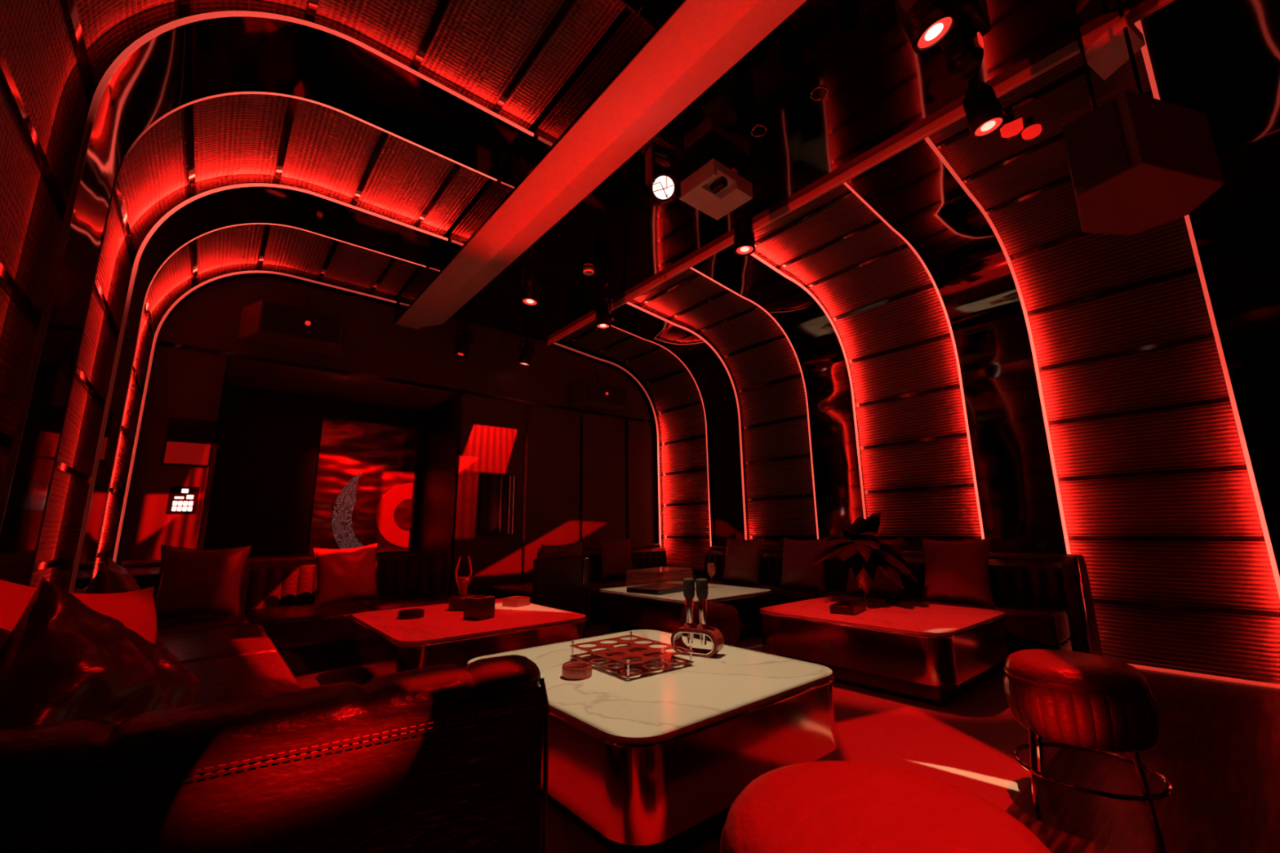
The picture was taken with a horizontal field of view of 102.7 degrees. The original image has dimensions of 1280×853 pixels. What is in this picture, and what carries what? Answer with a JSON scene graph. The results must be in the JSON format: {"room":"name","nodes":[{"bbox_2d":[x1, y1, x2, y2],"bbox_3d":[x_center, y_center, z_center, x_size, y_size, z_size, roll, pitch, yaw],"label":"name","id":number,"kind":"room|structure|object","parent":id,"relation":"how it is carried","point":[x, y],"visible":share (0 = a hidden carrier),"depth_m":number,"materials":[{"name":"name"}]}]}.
{"room":"entertainment venue","nodes":[
{"label":"entertainment venue","id":0,"kind":"room"},
{"bbox_2d":[202,384,426,556],"bbox_3d":[-3.679,0.899,5.989,2.290,2.700,0.100,9,-15,-39],"label":"wall","id":1,"kind":"structure","parent":0,"point":[262,495],"depth_m":5.68,"materials":[{"name":"black paint"}]},
{"bbox_2d":[307,417,417,554],"bbox_3d":[-3.319,0.761,6.218,1.080,1.650,0.060,9,-15,-39],"label":"painting","id":2,"kind":"object","parent":1,"relation":"attached to","point":[363,495],"visible":0.94,"depth_m":6.20,"materials":[{"name":"red paint"}]},
{"bbox_2d":[227,356,457,410],"bbox_3d":[-3.320,-0.470,5.802,2.290,0.100,1.080,9,-15,-39],"label":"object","id":3,"kind":"structure","parent":0,"point":[243,372],"depth_m":5.64,"materials":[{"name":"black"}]},
{"bbox_2d":[116,276,654,595],"bbox_3d":[-1.968,0.401,5.969,5.900,3.620,0.120,9,-15,-39],"label":"wall","id":4,"kind":"structure","parent":0,"point":[492,434],"depth_m":5.91,"materials":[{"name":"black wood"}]},
{"bbox_2d":[166,485,199,513],"bbox_3d":[-3.806,0.613,4.266,0.180,0.225,0.020,9,-15,-39],"label":"lit sign","id":5,"kind":"object","parent":4,"relation":"attached to","point":[182,500],"visible":1,"depth_m":4.26,"materials":[{"name":"white"}]},
{"bbox_2d":[161,440,212,466],"bbox_3d":[-3.823,0.230,4.324,0.300,0.200,0.034,9,-15,-39],"label":"wall screen","id":6,"kind":"object","parent":4,"relation":"attached to","point":[175,452],"visible":1,"depth_m":4.31,"materials":[{"name":"black"}]},
{"bbox_2d":[166,417,215,441],"bbox_3d":[-3.815,0.026,4.353,0.300,0.170,0.066,9,-15,-39],"label":"box","id":7,"kind":"object","parent":4,"relation":"attached to","point":[178,428],"visible":1,"depth_m":4.33,"materials":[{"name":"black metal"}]},
{"bbox_2d":[198,355,231,549],"bbox_3d":[-3.689,0.631,4.366,0.030,2.585,0.014,9,-15,-39],"label":"trim","id":8,"kind":"structure","parent":4,"relation":"attached to","point":[228,357],"depth_m":4.44,"materials":[{"name":"black metal"}]},
{"bbox_2d":[237,297,345,357],"bbox_3d":[-3.212,-1.046,4.814,0.837,0.557,0.436,9,-15,-39],"label":"wall speaker","id":9,"kind":"object","parent":4,"relation":"attached to","point":[262,322],"visible":1,"depth_m":4.66,"materials":[{"name":"grey plastic"}]},
{"bbox_2d":[261,301,342,342],"bbox_3d":[-3.072,-0.947,4.665,0.594,0.270,0.009,7,-14,-34],"label":"grille","id":10,"kind":"object","parent":9,"relation":"attached to","point":[278,319],"depth_m":4.65,"materials":[{"name":"black metal"}]},
{"bbox_2d":[156,340,651,422],"bbox_3d":[-1.920,-0.384,6.087,5.780,0.035,0.015,9,-15,-39],"label":"trim","id":11,"kind":"structure","parent":4,"relation":"attached to","point":[158,343],"depth_m":5.34,"materials":[{"name":"black"}]},
{"bbox_2d":[448,392,462,595],"bbox_3d":[-2.060,0.876,5.700,0.030,2.585,0.014,9,-15,-39],"label":"trim","id":12,"kind":"structure","parent":4,"relation":"attached to","point":[460,393],"depth_m":5.71,"materials":[{"name":"black"}]},
{"bbox_2d":[477,473,516,535],"bbox_3d":[-1.665,0.913,5.998,0.440,0.700,0.058,9,-15,-39],"label":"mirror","id":13,"kind":"object","parent":4,"relation":"attached to","point":[497,493],"visible":1,"depth_m":5.97,"materials":[{"name":"black"}]},
{"bbox_2d":[520,403,528,582],"bbox_3d":[-1.409,0.974,6.234,0.036,2.585,0.012,9,-15,-39],"label":"trim","id":14,"kind":"structure","parent":4,"relation":"attached to","point":[526,404],"depth_m":6.26,"materials":[{"name":"black"}]},
{"bbox_2d":[569,372,626,411],"bbox_3d":[-0.541,-0.531,7.028,0.788,0.505,0.310,9,-15,-39],"label":"wall speaker","id":15,"kind":"object","parent":4,"relation":"attached to","point":[584,393],"visible":1,"depth_m":6.86,"materials":[{"name":"grey plastic"}]},
{"bbox_2d":[586,380,626,406],"bbox_3d":[-0.452,-0.442,6.906,0.660,0.250,0.010,9,-15,-39],"label":"grille","id":16,"kind":"object","parent":15,"relation":"attached to","point":[596,392],"depth_m":6.89,"materials":[{"name":"grey fabric"}]},
{"bbox_2d":[417,394,456,594],"bbox_3d":[-2.460,0.980,6.225,0.100,2.600,1.080,9,-15,-39],"label":"wall","id":17,"kind":"structure","parent":0,"point":[435,493],"depth_m":6.21,"materials":[{"name":"black paint"}]},
{"bbox_2d":[294,622,1063,852],"bbox_3d":[-0.794,1.940,4.268,6.400,0.100,6.545,9,-15,-39],"label":"floor","id":18,"kind":"structure","parent":0,"point":[969,743],"depth_m":2.44,"materials":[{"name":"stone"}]},
{"bbox_2d":[73,586,302,705],"bbox_3d":[-1.872,1.063,2.012,0.860,0.760,3.200,9,-15,-39],"label":"leather sofa","id":19,"kind":"object","parent":18,"relation":"on","point":[239,662],"visible":0.06,"depth_m":2.42,"materials":[{"name":"black"}]},
{"bbox_2d":[0,579,156,653],"bbox_3d":[-1.200,0.581,1.090,0.178,0.579,0.597,1,-12,-11],"label":"cushion","id":20,"kind":"object","parent":19,"relation":"on","point":[135,610],"visible":0.16,"depth_m":1.19,"materials":[{"name":"red fabric"}]},
{"bbox_2d":[0,576,200,729],"bbox_3d":[-1.025,0.586,0.956,0.268,0.601,0.594,-2,-11,6],"label":"cushion","id":21,"kind":"object","parent":19,"relation":"on","point":[64,660],"visible":0.45,"depth_m":0.92,"materials":[{"name":"black leather"}]},
{"bbox_2d":[84,556,164,646],"bbox_3d":[-1.511,0.658,1.501,0.203,0.528,0.548,10,-16,-43],"label":"cushion","id":22,"kind":"object","parent":19,"relation":"on","point":[111,578],"visible":0.2,"depth_m":1.35,"materials":[{"name":"fabric"}]},
{"bbox_2d":[160,624,279,663],"bbox_3d":[-2.453,1.323,2.881,0.600,0.210,1.059,9,-15,-39],"label":"seat cushion","id":23,"kind":"object","parent":19,"relation":"on","point":[190,646],"depth_m":2.85,"materials":[{"name":"black leather"}]},
{"bbox_2d":[181,652,302,705],"bbox_3d":[-1.771,1.152,2.079,0.600,0.210,1.059,9,-15,-39],"label":"seat cushion","id":24,"kind":"object","parent":19,"relation":"on","point":[224,679],"depth_m":2.16,"materials":[{"name":"black leather"}]},
{"bbox_2d":[48,173,448,591],"bbox_3d":[-2.539,-0.033,3.646,1.941,3.571,0.556,9,-15,-39],"label":"rib","id":25,"kind":"object","parent":18,"relation":"on","point":[203,215],"visible":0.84,"depth_m":3.30,"materials":[{"name":"grey"}]},
{"bbox_2d":[0,0,534,586],"bbox_3d":[-1.559,-0.278,2.494,1.941,3.571,0.521,9,-15,-39],"label":"wall panel","id":26,"kind":"object","parent":18,"relation":"on","point":[183,64],"visible":0.94,"depth_m":2.17,"materials":[{"name":"grey"}]},
{"bbox_2d":[0,654,549,852],"bbox_3d":[-0.667,0.792,0.751,1.062,0.721,0.167,6,-13,-32],"label":"leather sofa","id":27,"kind":"object","parent":18,"relation":"on","point":[442,758],"visible":1,"depth_m":0.82,"materials":[{"name":"black"}]},
{"bbox_2d":[120,550,450,676],"bbox_3d":[-2.713,1.482,4.186,2.360,0.820,1.120,9,-15,-39],"label":"leather sofa","id":28,"kind":"object","parent":18,"relation":"on","point":[277,593],"visible":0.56,"depth_m":4.17,"materials":[{"name":"black"}]},
{"bbox_2d":[124,563,250,611],"bbox_3d":[-3.563,1.287,4.009,0.781,0.375,0.162,9,-15,-39],"label":"cushion","id":29,"kind":"object","parent":28,"relation":"on","point":[146,575],"depth_m":3.90,"materials":[{"name":"fabric"}]},
{"bbox_2d":[153,545,252,620],"bbox_3d":[-3.242,1.145,3.781,0.556,0.541,0.220,9,-15,-39],"label":"cushion","id":30,"kind":"object","parent":28,"relation":"on","point":[192,581],"visible":0.98,"depth_m":3.73,"materials":[{"name":"red fabric"}]},
{"bbox_2d":[156,610,250,634],"bbox_3d":[-3.233,1.473,3.573,0.779,0.210,0.860,9,-15,-39],"label":"seat cushion","id":31,"kind":"object","parent":28,"relation":"on","point":[197,622],"depth_m":3.53,"materials":[{"name":"black leather"}]},
{"bbox_2d":[244,560,353,611],"bbox_3d":[-2.958,1.378,4.504,0.781,0.375,0.162,9,-15,-39],"label":"cushion","id":32,"kind":"object","parent":28,"relation":"on","point":[268,584],"depth_m":4.34,"materials":[{"name":"black leather"}]},
{"bbox_2d":[246,600,373,649],"bbox_3d":[-2.629,1.564,4.068,0.779,0.210,0.860,9,-15,-39],"label":"seat cushion","id":33,"kind":"object","parent":28,"relation":"on","point":[296,624],"depth_m":3.79,"materials":[{"name":"black leather"}]},
{"bbox_2d":[312,542,380,608],"bbox_3d":[-2.517,1.274,4.398,0.537,0.519,0.223,9,-15,-39],"label":"cushion","id":34,"kind":"object","parent":28,"relation":"on","point":[344,575],"visible":1,"depth_m":4.33,"materials":[{"name":"red fabric"}]},
{"bbox_2d":[353,555,442,601],"bbox_3d":[-2.354,1.469,4.999,0.781,0.375,0.162,9,-15,-39],"label":"cushion","id":35,"kind":"object","parent":28,"relation":"on","point":[395,575],"depth_m":4.99,"materials":[{"name":"black leather"}]},
{"bbox_2d":[356,592,450,610],"bbox_3d":[-2.024,1.655,4.563,0.779,0.210,0.860,9,-15,-39],"label":"seat cushion","id":36,"kind":"object","parent":28,"relation":"on","point":[393,600],"depth_m":4.52,"materials":[{"name":"black leather"}]},
{"bbox_2d":[349,598,586,678],"bbox_3d":[-1.251,1.563,3.657,1.266,0.410,1.436,9,-15,-39],"label":"coffee table","id":37,"kind":"object","parent":18,"relation":"on","point":[382,643],"visible":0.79,"depth_m":3.24,"materials":[{"name":"white stone"}]},
{"bbox_2d":[448,555,474,611],"bbox_3d":[-1.387,1.223,4.013,0.196,0.402,0.196,9,-15,-39],"label":"sculpture","id":38,"kind":"object","parent":37,"relation":"on","point":[456,602],"visible":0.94,"depth_m":3.98,"materials":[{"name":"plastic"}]},
{"bbox_2d":[463,595,495,620],"bbox_3d":[-1.120,1.261,3.567,0.151,0.145,0.151,-7,-13,29],"label":"box","id":39,"kind":"object","parent":37,"relation":"on","point":[477,607],"visible":1,"depth_m":3.52,"materials":[{"name":"black plastic"}]},
{"bbox_2d":[489,582,533,603],"bbox_3d":[-1.145,1.928,5.478,0.580,0.410,0.980,9,-15,-39],"label":"seat","id":40,"kind":"object","parent":18,"relation":"on","point":[501,591],"visible":0.22,"depth_m":5.44,"materials":[{"name":"black leather"}]},
{"bbox_2d":[532,555,590,630],"bbox_3d":[-0.772,1.665,5.072,0.580,0.715,0.173,9,-15,-39],"label":"sofa backrest","id":41,"kind":"object","parent":18,"relation":"on","point":[562,583],"visible":0.79,"depth_m":5.03,"materials":[{"name":"black leather"}]},
{"bbox_2d":[537,543,702,625],"bbox_3d":[-0.205,1.889,6.340,1.900,0.800,0.960,9,-15,-39],"label":"leather sofa","id":42,"kind":"object","parent":18,"relation":"on","point":[648,560],"visible":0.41,"depth_m":6.42,"materials":[{"name":"black leather"}]},
{"bbox_2d":[541,550,611,579],"bbox_3d":[-0.764,1.718,6.299,0.944,0.355,0.162,9,-15,-39],"label":"cushion","id":43,"kind":"object","parent":42,"relation":"on","point":[594,556],"depth_m":6.38,"materials":[{"name":"black leather"}]},
{"bbox_2d":[597,537,634,579],"bbox_3d":[-0.294,1.641,6.383,0.528,0.514,0.199,9,-15,-39],"label":"cushion","id":44,"kind":"object","parent":42,"relation":"on","point":[615,555],"visible":0.99,"depth_m":6.31,"materials":[{"name":"red fabric"}]},
{"bbox_2d":[590,577,646,606],"bbox_3d":[-0.486,1.906,5.924,0.942,0.210,0.700,9,-15,-39],"label":"seat cushion","id":45,"kind":"object","parent":42,"relation":"on","point":[596,583],"depth_m":5.75,"materials":[{"name":"black leather"}]},
{"bbox_2d":[612,546,666,577],"bbox_3d":[-0.034,1.827,6.896,0.944,0.355,0.162,9,-15,-39],"label":"cushion","id":46,"kind":"object","parent":42,"relation":"on","point":[645,560],"depth_m":6.94,"materials":[{"name":"brown fabric"}]},
{"bbox_2d":[616,572,702,583],"bbox_3d":[0.244,2.016,6.522,0.942,0.210,0.700,9,-15,-39],"label":"seat cushion","id":47,"kind":"object","parent":42,"relation":"on","point":[649,577],"depth_m":6.44,"materials":[{"name":"black leather"}]},
{"bbox_2d":[466,629,836,852],"bbox_3d":[0.007,1.259,2.232,1.166,0.410,1.316,9,-15,-39],"label":"coffee table","id":48,"kind":"object","parent":18,"relation":"on","point":[657,762],"visible":0.71,"depth_m":1.70,"materials":[{"name":"white stone"}]},
{"bbox_2d":[561,660,591,680],"bbox_3d":[-0.260,1.006,2.112,0.124,0.048,0.124,-7,-13,29],"label":"ashtray","id":49,"kind":"object","parent":48,"relation":"on","point":[575,670],"visible":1,"depth_m":2.07,"materials":[{"name":"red glass"}]},
{"bbox_2d":[569,631,693,680],"bbox_3d":[-0.046,1.028,2.322,0.360,0.080,0.455,8,-14,-37],"label":"glass rack","id":50,"kind":"object","parent":48,"relation":"on","point":[628,655],"visible":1,"depth_m":2.27,"materials":[{"name":"red plastic"}]},
{"bbox_2d":[671,622,724,657],"bbox_3d":[0.274,1.021,2.462,0.240,0.140,0.095,-7,-13,29],"label":"holder","id":51,"kind":"object","parent":48,"relation":"on","point":[714,634],"visible":0.94,"depth_m":2.44,"materials":[{"name":"red paint"}]},
{"bbox_2d":[610,299,749,546],"bbox_3d":[0.425,0.418,6.072,1.991,3.560,0.556,9,-15,-39],"label":"rib","id":52,"kind":"object","parent":18,"relation":"on","point":[713,382],"visible":0.78,"depth_m":6.55,"materials":[{"name":"grey"}]},
{"bbox_2d":[598,581,772,641],"bbox_3d":[0.424,1.815,5.029,1.176,0.410,1.416,9,-15,-39],"label":"coffee table","id":53,"kind":"object","parent":18,"relation":"on","point":[624,611],"visible":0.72,"depth_m":4.68,"materials":[{"name":"white stone"}]},
{"bbox_2d":[626,582,683,595],"bbox_3d":[0.197,1.496,4.983,0.385,0.205,0.563,-10,-15,39],"label":"display box","id":54,"kind":"object","parent":53,"relation":"on","point":[660,588],"visible":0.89,"depth_m":4.82,"materials":[{"name":"black"}]},
{"bbox_2d":[680,602,740,646],"bbox_3d":[0.519,1.576,3.764,0.440,0.501,0.440,-4,-12,15],"label":"stool","id":55,"kind":"object","parent":18,"relation":"on","point":[724,617],"visible":0.54,"depth_m":3.63,"materials":[{"name":"red leather"}]},
{"bbox_2d":[691,244,866,548],"bbox_3d":[1.405,0.173,4.920,1.991,3.560,0.521,9,-15,-39],"label":"rib","id":56,"kind":"object","parent":18,"relation":"on","point":[815,341],"visible":0.78,"depth_m":5.42,"materials":[{"name":"grey"}]},
{"bbox_2d":[693,546,1072,667],"bbox_3d":[1.867,1.585,4.922,0.630,0.780,3.540,9,-15,-39],"label":"leather sofa","id":57,"kind":"object","parent":18,"relation":"on","point":[1028,588],"visible":0.37,"depth_m":3.93,"materials":[{"name":"black"}]},
{"bbox_2d":[693,577,752,586],"bbox_3d":[0.919,1.866,5.821,0.370,0.210,0.877,9,-15,-39],"label":"seat cushion","id":58,"kind":"object","parent":57,"relation":"on","point":[710,580],"depth_m":5.66,"materials":[{"name":"black leather"}]},
{"bbox_2d":[703,551,764,583],"bbox_3d":[1.118,1.649,6.037,0.162,0.335,0.879,9,-15,-39],"label":"cushion","id":59,"kind":"object","parent":57,"relation":"on","point":[713,561],"depth_m":6.16,"materials":[{"name":"black leather"}]},
{"bbox_2d":[721,537,764,586],"bbox_3d":[1.113,1.456,5.558,0.209,0.494,0.507,9,-15,-39],"label":"cushion","id":60,"kind":"object","parent":57,"relation":"on","point":[742,563],"visible":1,"depth_m":5.47,"materials":[{"name":"red fabric"}]},
{"bbox_2d":[743,582,832,605],"bbox_3d":[1.485,1.724,5.156,0.370,0.210,0.877,9,-15,-39],"label":"seat cushion","id":61,"kind":"object","parent":57,"relation":"on","point":[779,596],"depth_m":4.98,"materials":[{"name":"black leather"}]},
{"bbox_2d":[762,552,838,590],"bbox_3d":[1.684,1.507,5.372,0.162,0.335,0.879,9,-15,-39],"label":"cushion","id":62,"kind":"object","parent":57,"relation":"on","point":[772,562],"depth_m":5.49,"materials":[{"name":"black leather"}]},
{"bbox_2d":[778,537,828,591],"bbox_3d":[1.594,1.336,4.996,0.214,0.494,0.507,9,-15,-39],"label":"cushion","id":63,"kind":"object","parent":57,"relation":"on","point":[798,568],"visible":0.95,"depth_m":4.92,"materials":[{"name":"red fabric"}]},
{"bbox_2d":[818,589,923,603],"bbox_3d":[2.051,1.582,4.491,0.370,0.210,0.877,9,-15,-39],"label":"seat cushion","id":64,"kind":"object","parent":57,"relation":"on","point":[912,597],"depth_m":4.44,"materials":[{"name":"black leather"}]},
{"bbox_2d":[844,537,903,599],"bbox_3d":[2.040,1.223,4.468,0.212,0.494,0.507,9,-15,-39],"label":"cushion","id":65,"kind":"object","parent":57,"relation":"on","point":[882,584],"visible":0.41,"depth_m":4.34,"materials":[{"name":"red fabric"}]},
{"bbox_2d":[835,556,924,596],"bbox_3d":[2.251,1.365,4.707,0.162,0.335,0.879,9,-15,-39],"label":"cushion","id":66,"kind":"object","parent":57,"relation":"on","point":[916,565],"depth_m":4.48,"materials":[{"name":"black leather"}]},
{"bbox_2d":[920,537,995,607],"bbox_3d":[2.455,1.119,3.978,0.212,0.494,0.507,9,-15,-39],"label":"cushion","id":67,"kind":"object","parent":57,"relation":"on","point":[958,571],"visible":1,"depth_m":3.91,"materials":[{"name":"red fabric"}]},
{"bbox_2d":[920,600,1070,645],"bbox_3d":[2.617,1.440,3.825,0.370,0.210,0.877,9,-15,-39],"label":"seat cushion","id":68,"kind":"object","parent":57,"relation":"on","point":[1029,623],"depth_m":3.54,"materials":[{"name":"black leather"}]},
{"bbox_2d":[988,559,1066,610],"bbox_3d":[2.817,1.223,4.041,0.162,0.335,0.879,9,-15,-39],"label":"cushion","id":69,"kind":"object","parent":57,"relation":"on","point":[1028,582],"depth_m":3.84,"materials":[{"name":"black leather"}]},
{"bbox_2d":[759,595,1009,706],"bbox_3d":[1.689,1.511,3.603,1.176,0.410,1.316,9,-15,-39],"label":"coffee table","id":70,"kind":"object","parent":18,"relation":"on","point":[935,655],"visible":0.97,"depth_m":3.17,"materials":[{"name":"white stone"}]},
{"bbox_2d":[813,511,921,602],"bbox_3d":[1.823,1.038,4.107,0.855,0.712,0.798,9,-15,-39],"label":"potted plant","id":71,"kind":"object","parent":70,"relation":"on","point":[860,551],"visible":1,"depth_m":3.95,"materials":[{"name":"green plant"}]},
{"bbox_2d":[845,138,1066,554],"bbox_3d":[2.401,-0.077,3.749,1.991,3.560,0.536,9,-15,-39],"label":"wall panel","id":72,"kind":"object","parent":18,"relation":"on","point":[913,190],"visible":0.7,"depth_m":4.22,"materials":[{"name":"grey"}]},
{"bbox_2d":[1061,553,1102,656],"bbox_3d":[3.076,1.291,3.565,0.427,0.787,0.101,9,-15,-39],"label":"end panel","id":73,"kind":"object","parent":18,"relation":"on","point":[1083,628],"visible":0.72,"depth_m":3.51,"materials":[{"name":"black leather"}]},
{"bbox_2d":[546,0,1175,346],"bbox_3d":[1.558,-1.871,3.553,0.035,0.195,8.750,9,-15,-39],"label":"beam","id":74,"kind":"structure","parent":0,"point":[1147,7],"depth_m":3.35,"materials":[{"name":"grey"}]},
{"bbox_2d":[1005,668,1279,852],"bbox_3d":[2.564,1.099,0.321,6.400,0.100,3.955,9,-15,-39],"label":"floor","id":75,"kind":"structure","parent":0,"point":[1217,745],"depth_m":1.98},
{"bbox_2d":[719,760,1051,852],"bbox_3d":[0.428,0.933,0.864,0.581,0.501,0.581,-8,-13,32],"label":"stool","id":76,"kind":"object","parent":75,"relation":"on","point":[820,806],"visible":1,"depth_m":0.91,"materials":[{"name":"red leather"}]},
{"bbox_2d":[1002,648,1173,843],"bbox_3d":[1.635,1.123,1.897,0.440,0.501,0.440,-10,-15,39],"label":"stool","id":77,"kind":"object","parent":75,"relation":"on","point":[1092,703],"visible":1,"depth_m":1.77,"materials":[{"name":"brown leather"}]},
{"bbox_2d":[1140,0,1279,577],"bbox_3d":[3.386,-0.323,2.591,1.991,3.560,0.536,9,-15,-39],"label":"wall","id":78,"kind":"structure","parent":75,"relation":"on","point":[1220,60],"depth_m":3.17,"materials":[{"name":"grey"}]},
{"bbox_3d":[0.419,-2.038,3.517,6.400,0.130,10.500,9,-15,-39],"label":"ceiling","id":79,"kind":"structure","parent":0,"visible":0},
{"bbox_2d":[395,0,806,329],"bbox_3d":[0.307,-1.974,2.510,0.505,0.370,8.750,9,-15,-39],"label":"beam","id":80,"kind":"structure","parent":79,"relation":"attached to","point":[702,40],"depth_m":2.95,"materials":[{"name":"grey"}]},
{"bbox_2d":[393,0,685,324],"bbox_3d":[0.106,-2.001,2.345,0.016,0.355,8.750,9,-15,-39],"label":"mirror","id":81,"kind":"object","parent":80,"relation":"attached to","point":[629,33],"visible":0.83,"depth_m":3.02,"materials":[{"name":"grey mirror"}]},
{"bbox_2d":[450,0,1145,341],"bbox_3d":[1.022,-1.976,3.119,1.360,0.125,8.750,9,-15,-39],"label":"ceiling","id":82,"kind":"structure","parent":79,"relation":"attached to","point":[882,91],"depth_m":3.23,"materials":[{"name":"grey"}]},
{"bbox_2d":[520,250,543,306],"bbox_3d":[-0.962,-1.334,4.613,0.229,0.490,0.156,9,-15,-39],"label":"spotlight","id":83,"kind":"object","parent":82,"relation":"in","point":[532,286],"visible":1,"depth_m":4.55,"materials":[{"name":"black metal"}]},
{"bbox_2d":[593,279,612,329],"bbox_3d":[-0.364,-1.235,5.168,0.229,0.483,0.156,9,-15,-39],"label":"spotlight","id":84,"kind":"object","parent":82,"relation":"in","point":[603,312],"visible":1,"depth_m":5.10,"materials":[{"name":"black metal"}]},
{"bbox_2d":[640,127,684,277],"bbox_3d":[0.149,-1.380,3.218,0.250,0.980,0.218,9,-15,-39],"label":"light","id":85,"kind":"object","parent":82,"relation":"hanging from","point":[665,148],"visible":0.98,"depth_m":3.20,"materials":[{"name":"black metal"}]},
{"bbox_2d":[678,158,752,220],"bbox_3d":[0.526,-1.690,3.581,0.400,0.240,0.330,9,-15,-39],"label":"projector","id":86,"kind":"object","parent":82,"relation":"attached to","point":[714,189],"visible":0.98,"depth_m":3.51,"materials":[{"name":"white plastic"}]},
{"bbox_2d":[732,203,755,256],"bbox_3d":[0.772,-1.526,3.802,0.229,0.483,0.156,9,-15,-39],"label":"spotlight","id":87,"kind":"object","parent":82,"relation":"in","point":[744,234],"visible":0.96,"depth_m":3.73,"materials":[{"name":"black metal"}]},
{"bbox_2d":[894,0,957,53],"bbox_3d":[1.178,-1.847,2.145,0.233,0.517,0.199,9,-15,-39],"label":"spotlight","id":88,"kind":"object","parent":82,"relation":"in","point":[926,24],"visible":1,"depth_m":2.09,"materials":[{"name":"black metal"}]},
{"bbox_2d":[938,0,991,79],"bbox_3d":[1.571,-1.877,2.494,0.260,0.330,0.200,9,-15,-39],"label":"light","id":89,"kind":"object","parent":82,"relation":"hanging from","point":[963,50],"visible":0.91,"depth_m":2.43,"materials":[{"name":"black metal"}]},
{"bbox_2d":[962,74,1006,139],"bbox_3d":[1.776,-1.763,2.667,0.229,0.493,0.165,9,-15,-39],"label":"spotlight","id":90,"kind":"object","parent":82,"relation":"in","point":[984,113],"visible":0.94,"depth_m":2.60,"materials":[{"name":"black metal"}]},
{"bbox_2d":[1084,13,1145,79],"bbox_3d":[2.378,-1.954,2.579,0.300,0.180,0.190,5,-13,-29],"label":"module","id":91,"kind":"object","parent":82,"relation":"attached to","point":[1109,51],"visible":0.95,"depth_m":2.54,"materials":[{"name":"white plastic"}]},
{"bbox_2d":[1062,0,1224,235],"bbox_3d":[2.183,-1.522,2.328,0.664,1.100,0.458,9,-15,-39],"label":"speaker","id":92,"kind":"object","parent":82,"relation":"hanging from","point":[1138,162],"visible":1,"depth_m":2.12},
{"bbox_2d":[1062,98,1128,189],"bbox_3d":[1.891,-1.170,2.129,0.016,0.300,0.173,6,-13,-29],"label":"grille","id":93,"kind":"object","parent":92,"relation":"attached to","point":[1096,143],"depth_m":2.11,"materials":[{"name":"grey fabric"}]},
{"bbox_3d":[-1.923,-0.595,1.218,0.240,3.700,10.500,9,-15,-39],"label":"wall","id":94,"kind":"structure","parent":0,"visible":0},
{"bbox_2d":[95,263,397,574],"bbox_3d":[-3.393,0.181,4.650,1.941,3.571,0.106,9,-15,-39],"label":"rib","id":95,"kind":"object","parent":94,"relation":"attached to","point":[116,500],"visible":0.52,"depth_m":4.22,"materials":[{"name":"grey"}]},
{"bbox_2d":[91,222,426,580],"bbox_3d":[-3.042,0.085,4.231,1.931,3.557,1.036,9,-15,-39],"label":"wall panel","id":96,"kind":"object","parent":94,"relation":"attached to","point":[259,243],"visible":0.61,"depth_m":4.46,"materials":[{"name":"fabric"}]},
{"bbox_2d":[28,91,497,592],"bbox_3d":[-2.047,-0.164,3.062,1.931,3.557,1.026,9,-15,-39],"label":"wall panel","id":97,"kind":"object","parent":94,"relation":"attached to","point":[277,135],"visible":0.61,"depth_m":3.12,"materials":[{"name":"fabric"}]},
{"bbox_2d":[0,0,635,533],"bbox_3d":[-1.067,-0.410,1.910,1.931,3.557,1.061,9,-15,-39],"label":"wall panel","id":98,"kind":"object","parent":94,"relation":"attached to","point":[515,55],"visible":1,"depth_m":2.23,"materials":[{"name":"fabric"}]},
{"bbox_3d":[2.804,0.115,5.088,0.260,3.700,10.500,9,-15,-39],"label":"wall","id":99,"kind":"structure","parent":0,"visible":0},
{"bbox_2d":[549,339,663,547],"bbox_3d":[-0.429,0.632,7.075,1.991,3.560,0.106,9,-15,-39],"label":"rib","id":100,"kind":"object","parent":99,"relation":"attached to","point":[628,375],"visible":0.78,"depth_m":7.57,"materials":[{"name":"grey"}]},
{"bbox_2d":[553,320,711,577],"bbox_3d":[-0.071,0.538,6.662,1.982,3.544,1.036,9,-15,-39],"label":"wall panel","id":101,"kind":"object","parent":99,"relation":"attached to","point":[675,393],"visible":0.82,"depth_m":7.20,"materials":[{"name":"fabric"}]},
{"bbox_2d":[626,267,818,547],"bbox_3d":[0.924,0.289,5.493,1.982,3.544,1.026,9,-15,-39],"label":"wall panel","id":102,"kind":"object","parent":99,"relation":"attached to","point":[763,363],"visible":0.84,"depth_m":6.03,"materials":[{"name":"fabric"}]},
{"bbox_2d":[751,182,984,550],"bbox_3d":[1.904,0.043,4.341,1.982,3.544,1.061,9,-15,-39],"label":"wall panel","id":103,"kind":"object","parent":99,"relation":"attached to","point":[887,310],"visible":0.77,"depth_m":4.84,"materials":[{"name":"fabric"}]},
{"bbox_2d":[924,19,1279,684],"bbox_3d":[2.897,-0.205,3.174,1.982,3.544,1.036,9,-15,-39],"label":"wall panel","id":104,"kind":"object","parent":99,"relation":"attached to","point":[1157,494],"visible":0.77,"depth_m":3.63,"materials":[{"name":"fabric"}]},
{"bbox_2d":[1127,663,1279,688],"bbox_3d":[4.631,1.412,2.309,0.130,0.012,4.000,9,-15,-39],"label":"baseboard","id":105,"kind":"structure","parent":99,"relation":"attached to","point":[1200,675],"depth_m":3.32,"materials":[{"name":"red"}]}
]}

